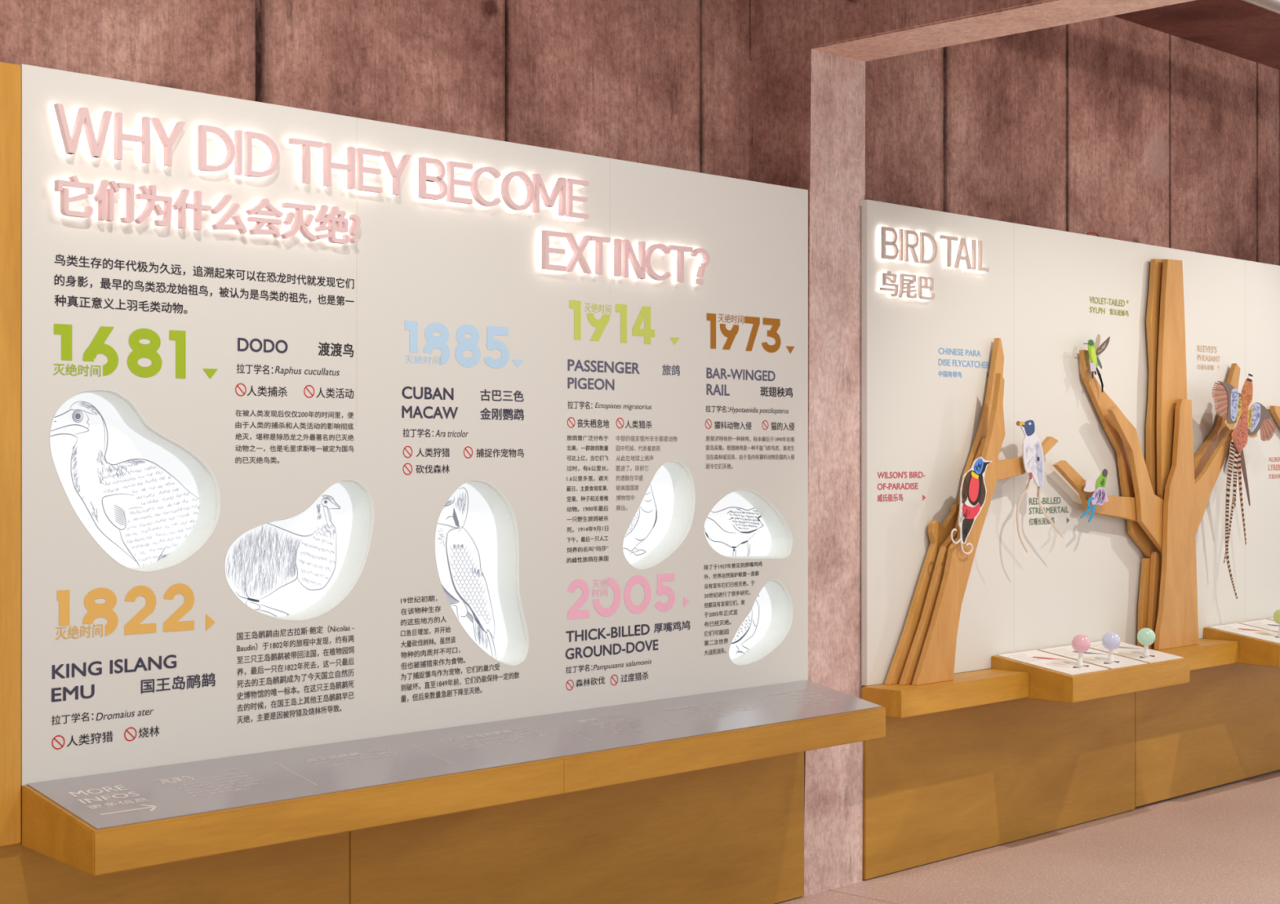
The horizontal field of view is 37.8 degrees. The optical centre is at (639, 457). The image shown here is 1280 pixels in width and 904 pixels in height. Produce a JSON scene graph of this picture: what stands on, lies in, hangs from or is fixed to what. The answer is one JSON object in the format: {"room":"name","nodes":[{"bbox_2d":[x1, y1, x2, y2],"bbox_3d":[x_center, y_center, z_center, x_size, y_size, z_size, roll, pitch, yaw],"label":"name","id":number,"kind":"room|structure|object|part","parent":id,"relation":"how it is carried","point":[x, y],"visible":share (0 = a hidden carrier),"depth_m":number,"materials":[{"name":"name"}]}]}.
{"room":"museum","nodes":[
{"label":"museum","id":0,"kind":"room"},
{"bbox_2d":[0,0,1279,840],"bbox_3d":[0.669,-0.240,7.049,0.200,3.480,14.000,0,0,44],"label":"wall","id":1,"kind":"structure","parent":0,"point":[1113,127],"depth_m":6.48,"materials":[{"name":"pink concrete"}]},
{"bbox_2d":[774,769,1279,903],"bbox_3d":[3.474,1.560,4.296,8.060,0.120,14.000,0,0,44],"label":"floor","id":2,"kind":"structure","parent":0,"point":[1218,845],"depth_m":6.90,"materials":[{"name":"pink stone"}]},
{"bbox_2d":[0,751,804,903],"bbox_3d":[-1.393,1.196,4.413,0.030,0.601,5.548,0,0,44],"label":"display base cabinet","id":3,"kind":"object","parent":2,"relation":"on","point":[734,833],"depth_m":5.51,"materials":[{"name":"brown wood"}]},
{"bbox_2d":[0,62,21,847],"bbox_3d":[-2.412,-0.008,3.407,0.124,1.799,2.684,0,0,44],"label":"panel","id":4,"kind":"object","parent":3,"relation":"on","point":[10,73],"visible":1,"depth_m":4.30,"materials":[{"name":"brown wood"}]},
{"bbox_2d":[19,63,808,786],"bbox_3d":[-0.459,-0.075,5.375,0.155,1.671,2.855,0,0,44],"label":"display panel","id":5,"kind":"object","parent":3,"relation":"on","point":[273,356],"visible":1,"depth_m":5.08,"materials":[{"name":"white laminate"}]},
{"bbox_2d":[22,680,885,876],"bbox_3d":[-0.311,0.836,5.229,0.331,0.161,2.857,0,0,44],"label":"shelf","id":6,"kind":"object","parent":5,"relation":"attached to","point":[95,825],"visible":1,"depth_m":4.83,"materials":[{"name":"brown wood"}]},
{"bbox_2d":[748,48,865,897],"bbox_3d":[0.578,0.048,6.614,0.280,2.905,0.347,0,0,44],"label":"column","id":7,"kind":"structure","parent":2,"relation":"on","point":[807,107],"depth_m":6.52,"materials":[{"name":"pink concrete"}]},
{"bbox_2d":[862,663,1279,879],"bbox_3d":[2.298,1.168,8.173,0.030,0.656,4.315,0,0,44],"label":"display base cabinet","id":8,"kind":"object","parent":2,"relation":"on","point":[943,785],"depth_m":7.48,"materials":[{"name":"brown wood"}]},
{"bbox_2d":[862,669,1028,719],"bbox_3d":[1.120,0.854,6.801,0.170,0.095,0.801,0,0,44],"label":"ledge","id":9,"kind":"object","parent":8,"relation":"attached to","point":[988,686],"visible":0.84,"depth_m":6.68,"materials":[{"name":"brown wood"}]},
{"bbox_2d":[884,337,1058,685],"bbox_3d":[1.270,0.174,6.981,0.104,1.262,1.045,0,0,44],"label":"tree","id":10,"kind":"object","parent":9,"relation":"on","point":[926,651],"visible":0.94,"depth_m":6.79,"materials":[{"name":"brown wood"}]},
{"bbox_2d":[951,457,991,554],"bbox_3d":[1.210,0.174,6.815,0.009,0.355,0.262,0,0,44],"label":"cutout","id":11,"kind":"object","parent":10,"relation":"attached to","point":[973,491],"visible":1,"depth_m":6.81,"materials":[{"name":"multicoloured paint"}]},
{"bbox_3d":[1.238,0.031,6.840,0.001,0.059,0.058,0,0,44],"label":"crown","id":12,"kind":"part","parent":11,"relation":"part of","materials":[{"name":"blue paint"}]},
{"bbox_2d":[1016,419,1062,552],"bbox_3d":[1.536,0.109,7.213,0.017,0.509,0.334,0,0,44],"label":"cutout","id":13,"kind":"object","parent":10,"relation":"attached to","point":[1032,449],"visible":1,"depth_m":7.17,"materials":[{"name":"white paint"}]},
{"bbox_2d":[860,200,1279,686],"bbox_3d":[2.284,-0.052,8.175,0.147,1.717,4.331,0,0,44],"label":"display panel","id":14,"kind":"object","parent":8,"relation":"on","point":[938,288],"visible":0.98,"depth_m":7.38,"materials":[{"name":"white laminate"}]},
{"bbox_3d":[2.268,-0.052,8.191,0.102,1.717,4.331,0,0,44],"label":"panel frame","id":15,"kind":"part","parent":14,"relation":"part of","materials":[{"name":"brown laminate"}]},
{"bbox_2d":[1149,639,1238,671],"bbox_3d":[2.295,0.854,7.999,0.170,0.095,0.785,0,0,44],"label":"ledge","id":16,"kind":"object","parent":14,"relation":"attached to","point":[1210,653],"visible":0.5,"depth_m":8.04,"materials":[{"name":"brown wood"}]},
{"bbox_2d":[1053,258,1239,650],"bbox_3d":[2.198,-0.023,7.927,0.104,1.657,1.580,0,0,44],"label":"tree","id":17,"kind":"object","parent":16,"relation":"on","point":[1163,501],"visible":0.97,"depth_m":7.94,"materials":[{"name":"brown wood"}]},
{"bbox_2d":[1080,469,1108,523],"bbox_3d":[1.818,0.152,7.496,0.010,0.214,0.215,0,0,44],"label":"cutout","id":18,"kind":"object","parent":17,"relation":"attached to","point":[1099,497],"visible":1,"depth_m":7.50,"materials":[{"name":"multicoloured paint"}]},
{"bbox_2d":[1083,334,1110,392],"bbox_3d":[1.847,-0.383,7.569,0.009,0.237,0.196,0,0,44],"label":"cutout","id":19,"kind":"object","parent":17,"relation":"attached to","point":[1094,350],"visible":1,"depth_m":7.57,"materials":[{"name":"green paint"}]},
{"bbox_2d":[1211,373,1275,599],"bbox_3d":[2.684,0.123,8.312,0.022,1.003,0.600,0,0,44],"label":"cutout","id":20,"kind":"object","parent":17,"relation":"attached to","point":[1233,404],"visible":1,"depth_m":8.26,"materials":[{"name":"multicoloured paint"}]},
{"bbox_2d":[1269,405,1279,427],"bbox_3d":[3.179,-0.076,8.984,0.024,0.334,0.632,0,0,44],"label":"tree","id":21,"kind":"object","parent":14,"relation":"attached to","point":[1275,411],"visible":1,"depth_m":8.78,"materials":[{"name":"brown wood"}]},
{"bbox_2d":[991,628,1189,703],"bbox_3d":[1.777,0.788,7.338,0.356,0.235,0.883,0,0,44],"label":"game console","id":22,"kind":"object","parent":8,"relation":"on","point":[1082,671],"visible":1,"depth_m":7.17,"materials":[{"name":"brown wood"}]},
{"bbox_2d":[1033,657,1064,660],"bbox_3d":[1.581,0.773,7.197,0.154,0.015,0.033,0,0,-6],"label":"print","id":23,"kind":"object","parent":22,"relation":"on","point":[1034,658],"depth_m":7.20,"materials":[{"name":"white paper"}]},
{"bbox_2d":[1050,660,1070,664],"bbox_3d":[1.604,0.782,7.144,0.059,0.009,0.100,0,0,44],"label":"print","id":24,"kind":"object","parent":22,"relation":"on","point":[1052,662],"depth_m":7.15,"materials":[{"name":"white paper"}]},
{"bbox_3d":[1.675,0.706,7.107,0.071,0.071,0.071,0,0,44],"label":"ball knob","id":25,"kind":"part","parent":22,"relation":"part of","materials":[{"name":"pink plastic"}]},
{"bbox_2d":[1073,651,1102,654],"bbox_3d":[1.783,0.773,7.403,0.154,0.015,0.033,0,0,-6],"label":"print","id":26,"kind":"object","parent":22,"relation":"on","point":[1074,652],"depth_m":7.41,"materials":[{"name":"grey paper"}]},
{"bbox_2d":[1082,657,1100,660],"bbox_3d":[1.758,0.783,7.294,0.059,0.009,0.100,0,0,44],"label":"print","id":27,"kind":"object","parent":22,"relation":"on","point":[1083,658],"depth_m":7.29,"materials":[{"name":"white paper"}]},
{"bbox_3d":[1.827,0.711,7.257,0.071,0.071,0.071,0,0,44],"label":"ball knob","id":28,"kind":"part","parent":22,"relation":"part of","materials":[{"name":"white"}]},
{"bbox_2d":[1118,651,1136,654],"bbox_3d":[1.952,0.782,7.500,0.059,0.009,0.100,0,0,44],"label":"print","id":29,"kind":"object","parent":22,"relation":"on","point":[1119,652],"depth_m":7.50,"materials":[{"name":"beige paper"}]},
{"bbox_2d":[1118,646,1143,649],"bbox_3d":[1.985,0.773,7.609,0.154,0.015,0.033,0,0,-6],"label":"print","id":30,"kind":"object","parent":22,"relation":"on","point":[1119,647],"depth_m":7.62,"materials":[{"name":"grey paper"}]},
{"bbox_3d":[2.019,0.715,7.462,0.071,0.071,0.071,0,0,44],"label":"ball knob","id":31,"kind":"part","parent":22,"relation":"part of","materials":[{"name":"green plastic"}]},
{"bbox_2d":[1203,608,1279,667],"bbox_3d":[2.946,0.788,8.530,0.356,0.235,0.883,0,0,44],"label":"game console","id":32,"kind":"object","parent":8,"relation":"on","point":[1259,641],"visible":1,"depth_m":8.23,"materials":[{"name":"brown wood"}]},
{"bbox_2d":[1237,628,1266,631],"bbox_3d":[2.751,0.773,8.389,0.154,0.015,0.033,0,0,-6],"label":"print","id":33,"kind":"object","parent":32,"relation":"on","point":[1239,629],"depth_m":8.39,"materials":[{"name":"paper"}]},
{"bbox_2d":[1254,631,1271,635],"bbox_3d":[2.774,0.782,8.336,0.059,0.009,0.100,0,0,44],"label":"print","id":34,"kind":"object","parent":32,"relation":"on","point":[1255,633],"depth_m":8.34,"materials":[{"name":"beige paper"}]},
{"bbox_3d":[2.845,0.706,8.299,0.071,0.071,0.071,0,0,44],"label":"ball knob","id":35,"kind":"part","parent":32,"relation":"part of","materials":[{"name":"green"}]},
{"bbox_2d":[1112,0,1279,70],"bbox_3d":[2.582,-2.055,5.172,5.560,0.150,14.000,0,0,44],"label":"ceiling","id":36,"kind":"structure","parent":0,"point":[1242,28],"depth_m":8.56,"materials":[{"name":"concrete"}]},
{"bbox_2d":[750,0,1194,62],"bbox_3d":[2.406,-1.692,4.850,5.360,0.575,0.306,0,0,44],"label":"beam","id":37,"kind":"structure","parent":36,"relation":"attached to","point":[863,30],"depth_m":6.24,"materials":[{"name":"pink concrete"}]},
{"bbox_2d":[1242,0,1279,14],"bbox_3d":[3.752,-1.873,8.676,0.100,0.215,6.960,0,0,44],"label":"ceiling pipe","id":38,"kind":"object","parent":36,"relation":"hanging from","point":[1273,6],"visible":1,"depth_m":7.34,"materials":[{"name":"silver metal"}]}
]}

